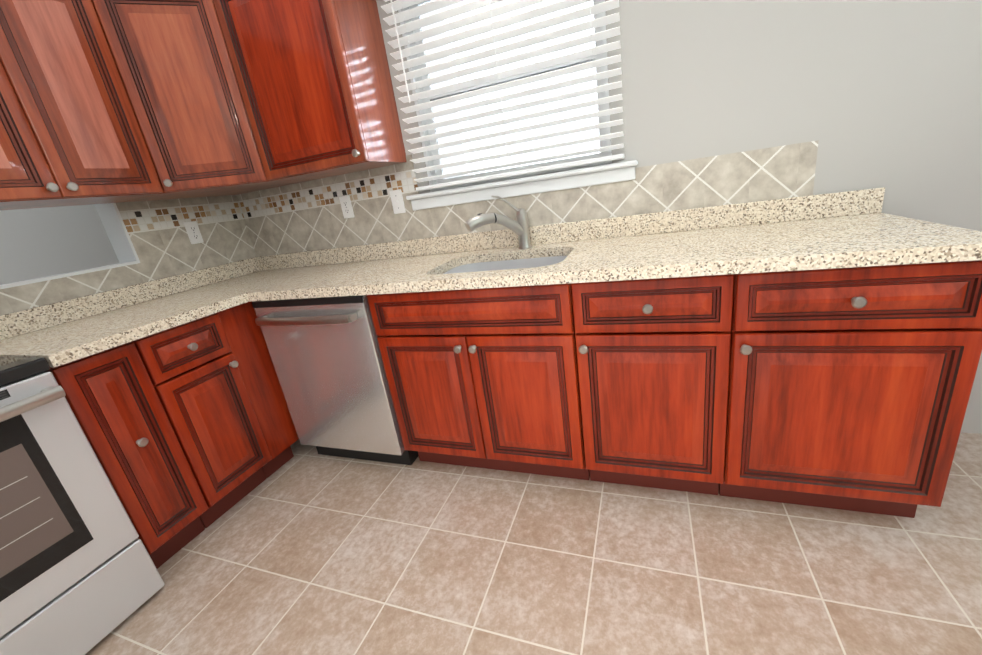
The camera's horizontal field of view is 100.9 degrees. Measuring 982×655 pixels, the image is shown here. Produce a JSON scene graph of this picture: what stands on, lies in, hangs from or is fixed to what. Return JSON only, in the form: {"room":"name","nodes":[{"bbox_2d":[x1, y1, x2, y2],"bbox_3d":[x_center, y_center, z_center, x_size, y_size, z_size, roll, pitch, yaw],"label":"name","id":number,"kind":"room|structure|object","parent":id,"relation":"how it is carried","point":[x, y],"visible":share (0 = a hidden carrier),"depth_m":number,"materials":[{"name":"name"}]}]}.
{"room":"kitchen","nodes":[
{"label":"kitchen","id":0,"kind":"room"},
{"bbox_2d":[0,204,118,284],"bbox_3d":[-4.361,-0.317,2.659,0.100,2.440,4.000,-1,20,21],"label":"wall","id":1,"kind":"structure","parent":0,"point":[41,242],"depth_m":3.63,"materials":[{"name":"paint"}]},
{"bbox_2d":[85,433,981,654],"bbox_3d":[-0.039,1.018,0.742,4.095,0.060,3.410,-1,20,21],"label":"floor","id":2,"kind":"structure","parent":0,"point":[307,550],"depth_m":1.27,"materials":[{"name":"tile"}]},
{"bbox_2d":[0,357,164,654],"bbox_3d":[-1.615,0.492,1.011,0.725,1.197,0.759,-1,20,21],"label":"range","id":3,"kind":"object","parent":2,"relation":"on","point":[79,574],"visible":1,"depth_m":1.16,"materials":[{"name":"grey metal"}]},
{"bbox_2d":[45,342,208,568],"bbox_3d":[-1.470,0.481,1.525,0.647,0.852,0.221,-1,20,21],"label":"base cabinet","id":4,"kind":"object","parent":2,"relation":"on","point":[114,402],"visible":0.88,"depth_m":1.39,"materials":[{"name":"brown wood"}]},
{"bbox_2d":[131,313,271,527],"bbox_3d":[-1.381,0.388,1.761,0.647,0.852,0.307,-1,20,21],"label":"base cabinet","id":5,"kind":"object","parent":2,"relation":"on","point":[192,370],"visible":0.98,"depth_m":1.62,"materials":[{"name":"brown wood"}]},
{"bbox_2d":[0,267,243,367],"bbox_3d":[-1.462,-0.048,1.550,0.645,0.123,0.648,-1,20,21],"label":"countertop","id":6,"kind":"structure","parent":5,"relation":"on","point":[63,332],"depth_m":1.59,"materials":[{"name":"stone"}]},
{"bbox_2d":[217,301,298,477],"bbox_3d":[-1.085,0.300,1.891,0.094,0.852,0.171,-1,20,21],"label":"cabinet filler","id":7,"kind":"object","parent":2,"relation":"on","point":[248,344],"visible":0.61,"depth_m":1.85,"materials":[{"name":"brown wood"}]},
{"bbox_2d":[251,295,418,464],"bbox_3d":[-0.624,0.181,2.050,0.591,0.846,0.684,-1,20,21],"label":"dishwasher","id":8,"kind":"object","parent":2,"relation":"on","point":[326,357],"visible":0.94,"depth_m":1.77,"materials":[{"name":"silver metal"}]},
{"bbox_2d":[367,283,589,479],"bbox_3d":[0.035,0.158,1.818,0.787,0.852,0.642,-1,20,21],"label":"base cabinet","id":9,"kind":"object","parent":2,"relation":"on","point":[487,378],"visible":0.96,"depth_m":1.53,"materials":[{"name":"brown wood"}]},
{"bbox_2d":[179,187,981,302],"bbox_3d":[-0.139,-0.293,1.693,3.020,0.123,0.650,-1,20,21],"label":"countertop","id":10,"kind":"structure","parent":9,"relation":"on","point":[850,229],"depth_m":1.47,"materials":[{"name":"stone"}]},
{"bbox_2d":[465,195,531,248],"bbox_3d":[0.031,-0.444,1.749,0.229,0.245,0.237,-1,20,21],"label":"faucet","id":11,"kind":"object","parent":10,"relation":"on","point":[519,226],"visible":0.98,"depth_m":1.76,"materials":[{"name":"silver metal"}]},
{"bbox_2d":[443,256,566,273],"bbox_3d":[0.060,-0.139,1.661,0.576,0.200,0.436,-1,20,21],"label":"sink","id":12,"kind":"object","parent":10,"relation":"in","point":[512,264],"visible":0.08,"depth_m":1.82,"materials":[{"name":"silver metal"}]},
{"bbox_2d":[571,274,733,494],"bbox_3d":[0.619,0.147,1.593,0.455,0.852,0.642,-1,20,21],"label":"base cabinet","id":13,"kind":"object","parent":2,"relation":"on","point":[653,359],"visible":0.96,"depth_m":1.31,"materials":[{"name":"brown wood"}]},
{"bbox_2d":[718,260,981,517],"bbox_3d":[1.088,0.138,1.412,0.540,0.852,0.642,-1,20,21],"label":"base cabinet","id":14,"kind":"object","parent":2,"relation":"on","point":[849,389],"visible":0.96,"depth_m":1.13,"materials":[{"name":"brown wood"}]},
{"bbox_2d":[376,0,981,433],"bbox_3d":[0.386,-0.725,1.772,3.980,2.440,0.115,-1,20,21],"label":"wall","id":15,"kind":"structure","parent":0,"point":[870,94],"depth_m":1.40,"materials":[{"name":"beige paint"}]},
{"bbox_2d":[214,0,406,180],"bbox_3d":[-0.784,-1.095,1.796,0.565,0.762,0.360,-1,20,21],"label":"upper cabinet","id":16,"kind":"object","parent":15,"relation":"attached to","point":[314,80],"visible":1,"depth_m":1.69,"materials":[{"name":"brown wood"}]},
{"bbox_2d":[396,0,611,191],"bbox_3d":[0.062,-1.086,1.754,0.856,0.836,0.112,-1,20,21],"label":"window","id":17,"kind":"structure","parent":15,"relation":"in","point":[558,139],"depth_m":1.79,"materials":[{"name":"white"}]},
{"bbox_2d":[381,0,624,190],"bbox_3d":[0.028,-1.079,1.660,0.979,0.872,0.066,-1,20,21],"label":"window blinds","id":18,"kind":"object","parent":17,"relation":"attached to","point":[409,14],"visible":1,"depth_m":1.68,"materials":[{"name":"white plastic"}]},
{"bbox_2d":[406,160,637,210],"bbox_3d":[0.095,-0.632,1.839,1.075,0.074,0.065,-1,20,21],"label":"window sill","id":19,"kind":"structure","parent":15,"relation":"attached to","point":[597,175],"depth_m":1.80,"materials":[{"name":"white"}]},
{"bbox_3d":[-2.051,-0.140,1.112,0.115,2.440,3.295,-1,20,21],"label":"wall","id":20,"kind":"structure","parent":0,"visible":0},
{"bbox_2d":[0,203,139,288],"bbox_3d":[-1.875,-0.348,1.581,0.135,0.354,0.719,-1,20,21],"label":"trim","id":21,"kind":"structure","parent":20,"relation":"attached to","point":[117,232],"depth_m":1.88,"materials":[{"name":"white"}]},
{"bbox_2d":[0,0,162,210],"bbox_3d":[-1.708,-0.814,1.372,0.360,0.762,0.689,-1,20,21],"label":"upper cabinet","id":22,"kind":"object","parent":20,"relation":"attached to","point":[70,133],"visible":1,"depth_m":1.45,"materials":[{"name":"brown wood"}]},
{"bbox_2d":[0,195,255,314],"bbox_3d":[-1.915,-0.132,1.294,0.008,0.472,2.640,-1,20,21],"label":"backsplash","id":23,"kind":"structure","parent":20,"relation":"attached to","point":[157,232],"depth_m":2.02,"materials":[{"name":"tile"}]},
{"bbox_2d":[184,221,203,243],"bbox_3d":[-1.580,-0.505,2.156,0.008,0.115,0.070,-1,20,21],"label":"electrical outlet","id":24,"kind":"object","parent":23,"relation":"attached to","point":[193,232],"visible":1,"depth_m":2.15,"materials":[{"name":"white plastic"}]},
{"bbox_2d":[91,0,310,201],"bbox_3d":[-1.376,-1.039,1.892,0.611,0.762,0.622,-1,20,21],"label":"upper cabinet","id":25,"kind":"object","parent":20,"relation":"attached to","point":[174,65],"visible":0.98,"depth_m":1.70,"materials":[{"name":"brown wood"}]},
{"bbox_2d":[236,140,818,256],"bbox_3d":[-0.159,-0.615,1.951,2.830,0.472,0.008,-1,20,21],"label":"backsplash","id":26,"kind":"structure","parent":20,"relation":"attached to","point":[300,217],"depth_m":1.93,"materials":[{"name":"tile"}]},
{"bbox_2d":[339,195,354,218],"bbox_3d":[-0.770,-0.641,2.161,0.070,0.115,0.008,-1,20,21],"label":"outlet","id":27,"kind":"object","parent":26,"relation":"attached to","point":[346,206],"visible":1,"depth_m":2.16,"materials":[{"name":"white plastic"}]},
{"bbox_2d":[389,189,405,213],"bbox_3d":[-0.475,-0.634,2.046,0.070,0.115,0.018,-1,20,21],"label":"light switch","id":28,"kind":"object","parent":26,"relation":"attached to","point":[396,196],"visible":1,"depth_m":2.05,"materials":[{"name":"white plastic"}]}
]}

